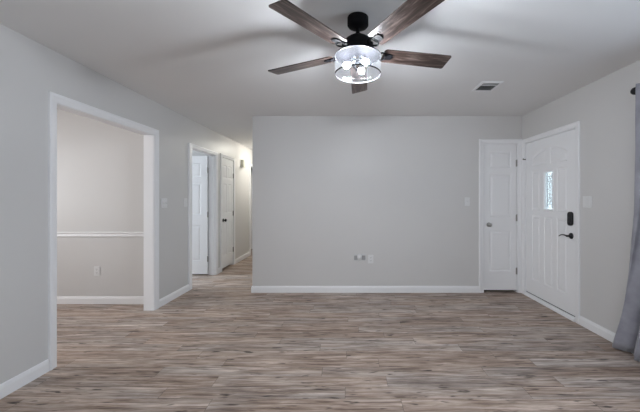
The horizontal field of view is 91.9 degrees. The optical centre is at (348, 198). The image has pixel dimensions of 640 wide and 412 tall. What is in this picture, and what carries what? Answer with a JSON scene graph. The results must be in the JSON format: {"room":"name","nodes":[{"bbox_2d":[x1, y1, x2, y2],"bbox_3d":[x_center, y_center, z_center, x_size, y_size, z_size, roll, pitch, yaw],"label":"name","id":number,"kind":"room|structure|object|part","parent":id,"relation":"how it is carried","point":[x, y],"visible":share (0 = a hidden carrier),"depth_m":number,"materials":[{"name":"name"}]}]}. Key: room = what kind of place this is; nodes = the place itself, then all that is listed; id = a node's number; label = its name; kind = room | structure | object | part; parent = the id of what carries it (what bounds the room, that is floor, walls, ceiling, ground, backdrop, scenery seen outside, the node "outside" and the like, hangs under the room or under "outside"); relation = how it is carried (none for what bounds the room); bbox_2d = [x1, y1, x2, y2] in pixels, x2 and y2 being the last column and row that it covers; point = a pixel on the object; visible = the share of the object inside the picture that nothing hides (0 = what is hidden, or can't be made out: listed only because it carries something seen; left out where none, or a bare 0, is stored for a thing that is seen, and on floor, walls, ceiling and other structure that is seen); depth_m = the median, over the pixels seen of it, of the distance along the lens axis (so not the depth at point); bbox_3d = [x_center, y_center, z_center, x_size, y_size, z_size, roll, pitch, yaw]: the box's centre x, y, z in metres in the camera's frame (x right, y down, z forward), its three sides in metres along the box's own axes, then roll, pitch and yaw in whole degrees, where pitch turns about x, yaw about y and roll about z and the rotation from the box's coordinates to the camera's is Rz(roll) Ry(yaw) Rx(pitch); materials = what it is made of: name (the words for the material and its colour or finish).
{"room":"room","nodes":[
{"label":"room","id":0,"kind":"room"},
{"bbox_2d":[57,109,143,295],"bbox_3d":[-3.840,0.080,3.860,2.920,2.440,0.110,0,0,0],"label":"wall","id":1,"kind":"structure","parent":0,"point":[100,165],"depth_m":3.81,"materials":[{"name":"beige paint"}]},
{"bbox_2d":[94,266,99,275],"bbox_3d":[-3.110,0.895,3.801,0.074,0.118,0.009,0,0,0],"label":"wall outlet","id":2,"kind":"object","parent":1,"relation":"attached to","point":[96,268],"visible":1,"depth_m":3.80,"materials":[{"name":"white plastic"}]},
{"bbox_2d":[57,296,143,303],"bbox_3d":[-3.840,1.254,3.798,2.920,0.091,0.014,0,0,0],"label":"baseboard","id":3,"kind":"structure","parent":1,"relation":"attached to","point":[60,299],"depth_m":3.79,"materials":[{"name":"white paint"}]},
{"bbox_2d":[57,232,143,236],"bbox_3d":[-3.840,0.443,3.794,2.920,0.059,0.022,0,0,0],"label":"trim","id":4,"kind":"structure","parent":1,"relation":"attached to","point":[59,234],"depth_m":3.79,"materials":[{"name":"white paint"}]},
{"bbox_2d":[0,23,251,383],"bbox_3d":[-2.325,0.080,2.600,0.110,2.440,11.600,0,0,0],"label":"wall","id":5,"kind":"structure","parent":0,"point":[29,69],"depth_m":2.26,"materials":[{"name":"beige paint"}]},
{"bbox_2d":[0,359,48,398],"bbox_3d":[-2.263,1.254,-0.440,0.014,0.091,5.520,0,0,0],"label":"baseboard","id":6,"kind":"structure","parent":5,"relation":"attached to","point":[13,384],"depth_m":2.13,"materials":[{"name":"white paint"}]},
{"bbox_2d":[48,91,158,370],"bbox_3d":[-2.316,0.245,2.991,0.130,2.109,1.336,0,0,0],"label":"trim","id":7,"kind":"structure","parent":5,"relation":"attached to","point":[55,101],"depth_m":2.87,"materials":[{"name":"white paint"}]},
{"bbox_2d":[161,198,166,207],"bbox_3d":[-2.259,0.055,3.780,0.022,0.117,0.116,0,0,0],"label":"light switch","id":8,"kind":"object","parent":5,"relation":"attached to","point":[163,200],"visible":1,"depth_m":3.76,"materials":[{"name":"white plastic"}]},
{"bbox_2d":[159,284,188,307],"bbox_3d":[-2.263,1.254,4.005,0.014,0.091,0.690,0,0,0],"label":"baseboard","id":9,"kind":"structure","parent":5,"relation":"attached to","point":[179,292],"depth_m":3.96,"materials":[{"name":"white paint"}]},
{"bbox_2d":[192,156,207,273],"bbox_3d":[-2.764,0.277,5.174,0.780,1.990,0.099,0,0,-1],"label":"door","id":10,"kind":"structure","parent":5,"relation":"in","point":[199,163],"depth_m":5.19,"materials":[{"name":"white paint"}]},
{"bbox_2d":[188,143,217,290],"bbox_3d":[-2.325,0.256,4.828,0.148,2.089,0.956,0,0,0],"label":"trim","id":11,"kind":"structure","parent":5,"relation":"attached to","point":[213,156],"depth_m":5.23,"materials":[{"name":"white paint"}]},
{"bbox_2d":[220,153,234,271],"bbox_3d":[-2.316,0.251,5.768,0.130,2.099,0.677,0,0,0],"label":"trim","id":12,"kind":"structure","parent":5,"relation":"attached to","point":[221,154],"depth_m":5.56,"materials":[{"name":"white paint"}]},
{"bbox_2d":[222,158,233,268],"bbox_3d":[-2.260,0.263,5.776,0.099,1.995,0.554,0,0,0],"label":"door","id":13,"kind":"structure","parent":5,"relation":"in","point":[227,165],"depth_m":5.76,"materials":[{"name":"white paint"}]},
{"bbox_2d":[235,252,249,263],"bbox_3d":[-2.263,1.254,6.565,0.014,0.091,0.926,0,0,0],"label":"baseboard","id":14,"kind":"structure","parent":5,"relation":"attached to","point":[246,255],"depth_m":6.52,"materials":[{"name":"white paint"}]},
{"bbox_2d":[241,160,245,166],"bbox_3d":[-2.237,-0.740,6.530,0.066,0.145,0.170,0,0,0],"label":"door chime","id":15,"kind":"object","parent":5,"relation":"attached to","point":[243,162],"visible":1,"depth_m":6.45,"materials":[{"name":"beige plastic"}]},
{"bbox_2d":[249,163,251,254],"bbox_3d":[-2.325,0.251,7.470,0.148,2.099,0.892,0,0,0],"label":"trim","id":16,"kind":"structure","parent":5,"relation":"attached to","point":[250,165],"depth_m":7.04,"materials":[{"name":"white paint"}]},
{"bbox_2d":[251,170,251,248],"bbox_3d":[-2.767,0.285,7.854,0.750,1.990,0.099,0,0,0],"label":"door","id":17,"kind":"structure","parent":5,"relation":"in","point":[251,170],"depth_m":7.80,"materials":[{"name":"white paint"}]},
{"bbox_2d":[192,151,208,273],"bbox_3d":[-2.690,0.080,5.760,0.620,2.440,0.920,0,0,0],"label":"wall","id":18,"kind":"structure","parent":0,"point":[194,153],"depth_m":5.30,"materials":[{"name":"beige paint"}]},
{"bbox_2d":[0,249,639,411],"bbox_3d":[-1.455,1.360,2.600,7.990,0.120,11.900,0,0,0],"label":"floor","id":19,"kind":"structure","parent":0,"point":[219,345],"depth_m":2.57,"materials":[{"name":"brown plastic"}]},
{"bbox_2d":[0,0,639,149],"bbox_3d":[-1.455,-1.200,2.600,7.990,0.120,11.900,0,0,0],"label":"ceiling","id":20,"kind":"structure","parent":0,"point":[208,62],"depth_m":2.34,"materials":[{"name":"paint"}]},
{"bbox_2d":[268,0,450,93],"bbox_3d":[0.063,-0.960,1.977,1.238,0.361,1.198,0,0,0],"label":"ceiling fan","id":21,"kind":"object","parent":20,"relation":"hanging from","point":[357,51],"visible":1,"depth_m":1.85,"materials":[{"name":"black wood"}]},
{"bbox_3d":[-0.317,-0.896,2.082,0.470,0.006,0.130,-3,9,21],"label":"blade","id":22,"kind":"part","parent":21,"relation":"part of","materials":[{"name":"brown wood"}]},
{"bbox_3d":[-0.195,-0.918,1.629,0.130,0.006,0.470,11,6,38],"label":"blade","id":23,"kind":"part","parent":21,"relation":"part of","materials":[{"name":"brown wood"}]},
{"bbox_2d":[343,59,355,68],"bbox_3d":[0.005,-0.843,1.929,0.085,0.061,0.042,0,0,0],"label":"bulb","id":24,"kind":"object","parent":21,"relation":"attached to","point":[351,61],"depth_m":1.92,"materials":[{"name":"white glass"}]},
{"bbox_3d":[0.056,-0.895,1.940,0.278,0.013,0.278,0,0,0],"label":"light plate","id":25,"kind":"part","parent":21,"relation":"part of","materials":[{"name":"glass"}]},
{"bbox_3d":[0.056,-0.854,1.940,0.090,0.072,0.090,0,0,0],"label":"stem","id":26,"kind":"part","parent":21,"relation":"part of","materials":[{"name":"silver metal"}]},
{"bbox_3d":[0.076,-0.900,2.339,0.130,0.006,0.470,-14,-3,2],"label":"blade","id":27,"kind":"part","parent":21,"relation":"part of","materials":[{"name":"brown wood"}]},
{"bbox_2d":[358,63,363,73],"bbox_3d":[0.076,-0.843,1.989,0.050,0.061,0.082,0,0,0],"label":"bulb","id":28,"kind":"object","parent":21,"relation":"attached to","point":[361,70],"depth_m":1.99,"materials":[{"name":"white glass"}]},
{"bbox_2d":[359,58,368,65],"bbox_3d":[0.091,-0.843,1.899,0.065,0.061,0.072,0,0,0],"label":"bulb","id":29,"kind":"object","parent":21,"relation":"attached to","point":[361,60],"depth_m":1.89,"materials":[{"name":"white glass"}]},
{"bbox_3d":[0.274,-0.936,1.605,0.130,0.006,0.470,13,-10,-32],"label":"blade","id":30,"kind":"part","parent":21,"relation":"part of","materials":[{"name":"brown wood"}]},
{"bbox_3d":[0.442,-0.925,2.044,0.470,0.006,0.130,-1,-14,-15],"label":"blade","id":31,"kind":"part","parent":21,"relation":"part of","materials":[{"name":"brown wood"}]},
{"bbox_2d":[472,82,503,91],"bbox_3d":[1.403,-1.135,3.131,0.215,0.010,0.262,0,0,0],"label":"ceiling vent","id":32,"kind":"object","parent":20,"relation":"in","point":[483,86],"visible":1,"depth_m":3.11,"materials":[{"name":"white metal"}]},
{"bbox_2d":[252,116,521,285],"bbox_3d":[0.527,0.080,4.315,3.725,2.440,0.110,0,0,0],"label":"wall","id":33,"kind":"structure","parent":0,"point":[327,190],"depth_m":4.26,"materials":[{"name":"beige paint"}]},
{"bbox_2d":[353,254,365,260],"bbox_3d":[0.150,0.812,4.242,0.178,0.097,0.036,0,0,0],"label":"cable plate","id":34,"kind":"object","parent":33,"relation":"attached to","point":[356,257],"visible":1,"depth_m":4.25,"materials":[{"name":"paint"}]},
{"bbox_2d":[252,286,478,292],"bbox_3d":[0.230,1.254,4.253,3.130,0.091,0.014,0,0,0],"label":"baseboard","id":35,"kind":"structure","parent":33,"relation":"attached to","point":[255,289],"depth_m":4.25,"materials":[{"name":"white paint"}]},
{"bbox_2d":[368,255,372,262],"bbox_3d":[0.300,0.838,4.256,0.074,0.118,0.009,0,0,0],"label":"wall outlet","id":36,"kind":"object","parent":33,"relation":"attached to","point":[370,257],"visible":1,"depth_m":4.25,"materials":[{"name":"white plastic"}]},
{"bbox_2d":[465,197,469,205],"bbox_3d":[1.633,0.042,4.249,0.072,0.117,0.022,0,0,0],"label":"light switch","id":37,"kind":"object","parent":33,"relation":"attached to","point":[467,199],"visible":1,"depth_m":4.25,"materials":[{"name":"white plastic"}]},
{"bbox_2d":[484,144,516,289],"bbox_3d":[2.104,0.258,4.252,0.467,2.018,0.099,0,0,0],"label":"door","id":38,"kind":"structure","parent":33,"relation":"in","point":[500,160],"depth_m":4.27,"materials":[{"name":"white paint"}]},
{"bbox_2d":[479,139,521,292],"bbox_3d":[2.091,0.240,4.306,0.592,2.120,0.130,0,0,0],"label":"trim","id":39,"kind":"structure","parent":33,"relation":"attached to","point":[482,142],"depth_m":4.25,"materials":[{"name":"white paint"}]},
{"bbox_2d":[522,60,639,332],"bbox_3d":[2.445,0.080,2.600,0.110,2.440,11.600,0,0,0],"label":"wall","id":40,"kind":"structure","parent":0,"point":[604,108],"depth_m":2.88,"materials":[{"name":"beige paint"}]},
{"bbox_2d":[523,129,574,316],"bbox_3d":[2.386,0.259,3.714,0.104,1.988,0.934,0,0,0],"label":"door","id":41,"kind":"structure","parent":40,"relation":"in","point":[550,233],"depth_m":3.64,"materials":[{"name":"white paint"}]},
{"bbox_3d":[2.399,-0.095,3.693,0.030,0.492,0.195,0,0,0],"label":"glass frame","id":42,"kind":"part","parent":41,"relation":"part of","materials":[{"name":"clear glass"}]},
{"bbox_3d":[2.364,0.403,3.365,0.060,0.066,0.165,0,0,0],"label":"lever handle","id":43,"kind":"part","parent":41,"relation":"part of","materials":[{"name":"black metal"}]},
{"bbox_2d":[524,292,574,321],"bbox_3d":[2.429,1.280,3.704,0.122,0.040,0.921,0,0,0],"label":"threshold","id":44,"kind":"object","parent":40,"relation":"attached to","point":[559,311],"depth_m":3.61,"materials":[{"name":"white paint"}]},
{"bbox_2d":[522,121,579,323],"bbox_3d":[2.436,0.248,3.711,0.130,2.104,1.054,0,0,0],"label":"trim","id":45,"kind":"structure","parent":40,"relation":"attached to","point":[576,125],"depth_m":3.23,"materials":[{"name":"white paint"}]},
{"bbox_2d":[583,196,591,207],"bbox_3d":[2.386,0.032,3.085,0.008,0.117,0.116,0,0,0],"label":"light switch","id":46,"kind":"object","parent":40,"relation":"attached to","point":[587,200],"visible":1,"depth_m":3.08,"materials":[{"name":"white plastic"}]},
{"bbox_2d":[579,316,632,353],"bbox_3d":[2.383,1.254,-0.009,0.014,0.091,6.381,0,0,0],"label":"baseboard","id":47,"kind":"structure","parent":40,"relation":"attached to","point":[601,331],"depth_m":2.94,"materials":[{"name":"white paint"}]},
{"bbox_2d":[630,87,635,94],"bbox_3d":[2.330,-0.854,1.315,0.120,0.080,2.380,0,0,0],"label":"curtain rod","id":48,"kind":"object","parent":40,"relation":"attached to","point":[633,90],"visible":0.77,"depth_m":2.47,"materials":[{"name":"black metal"}]},
{"bbox_2d":[612,83,639,361],"bbox_3d":[2.321,0.190,2.332,0.106,2.196,0.864,0,0,0],"label":"curtain","id":49,"kind":"object","parent":48,"relation":"hanging from","point":[627,336],"visible":1,"depth_m":2.48,"materials":[{"name":"grey fabric"}]}
]}

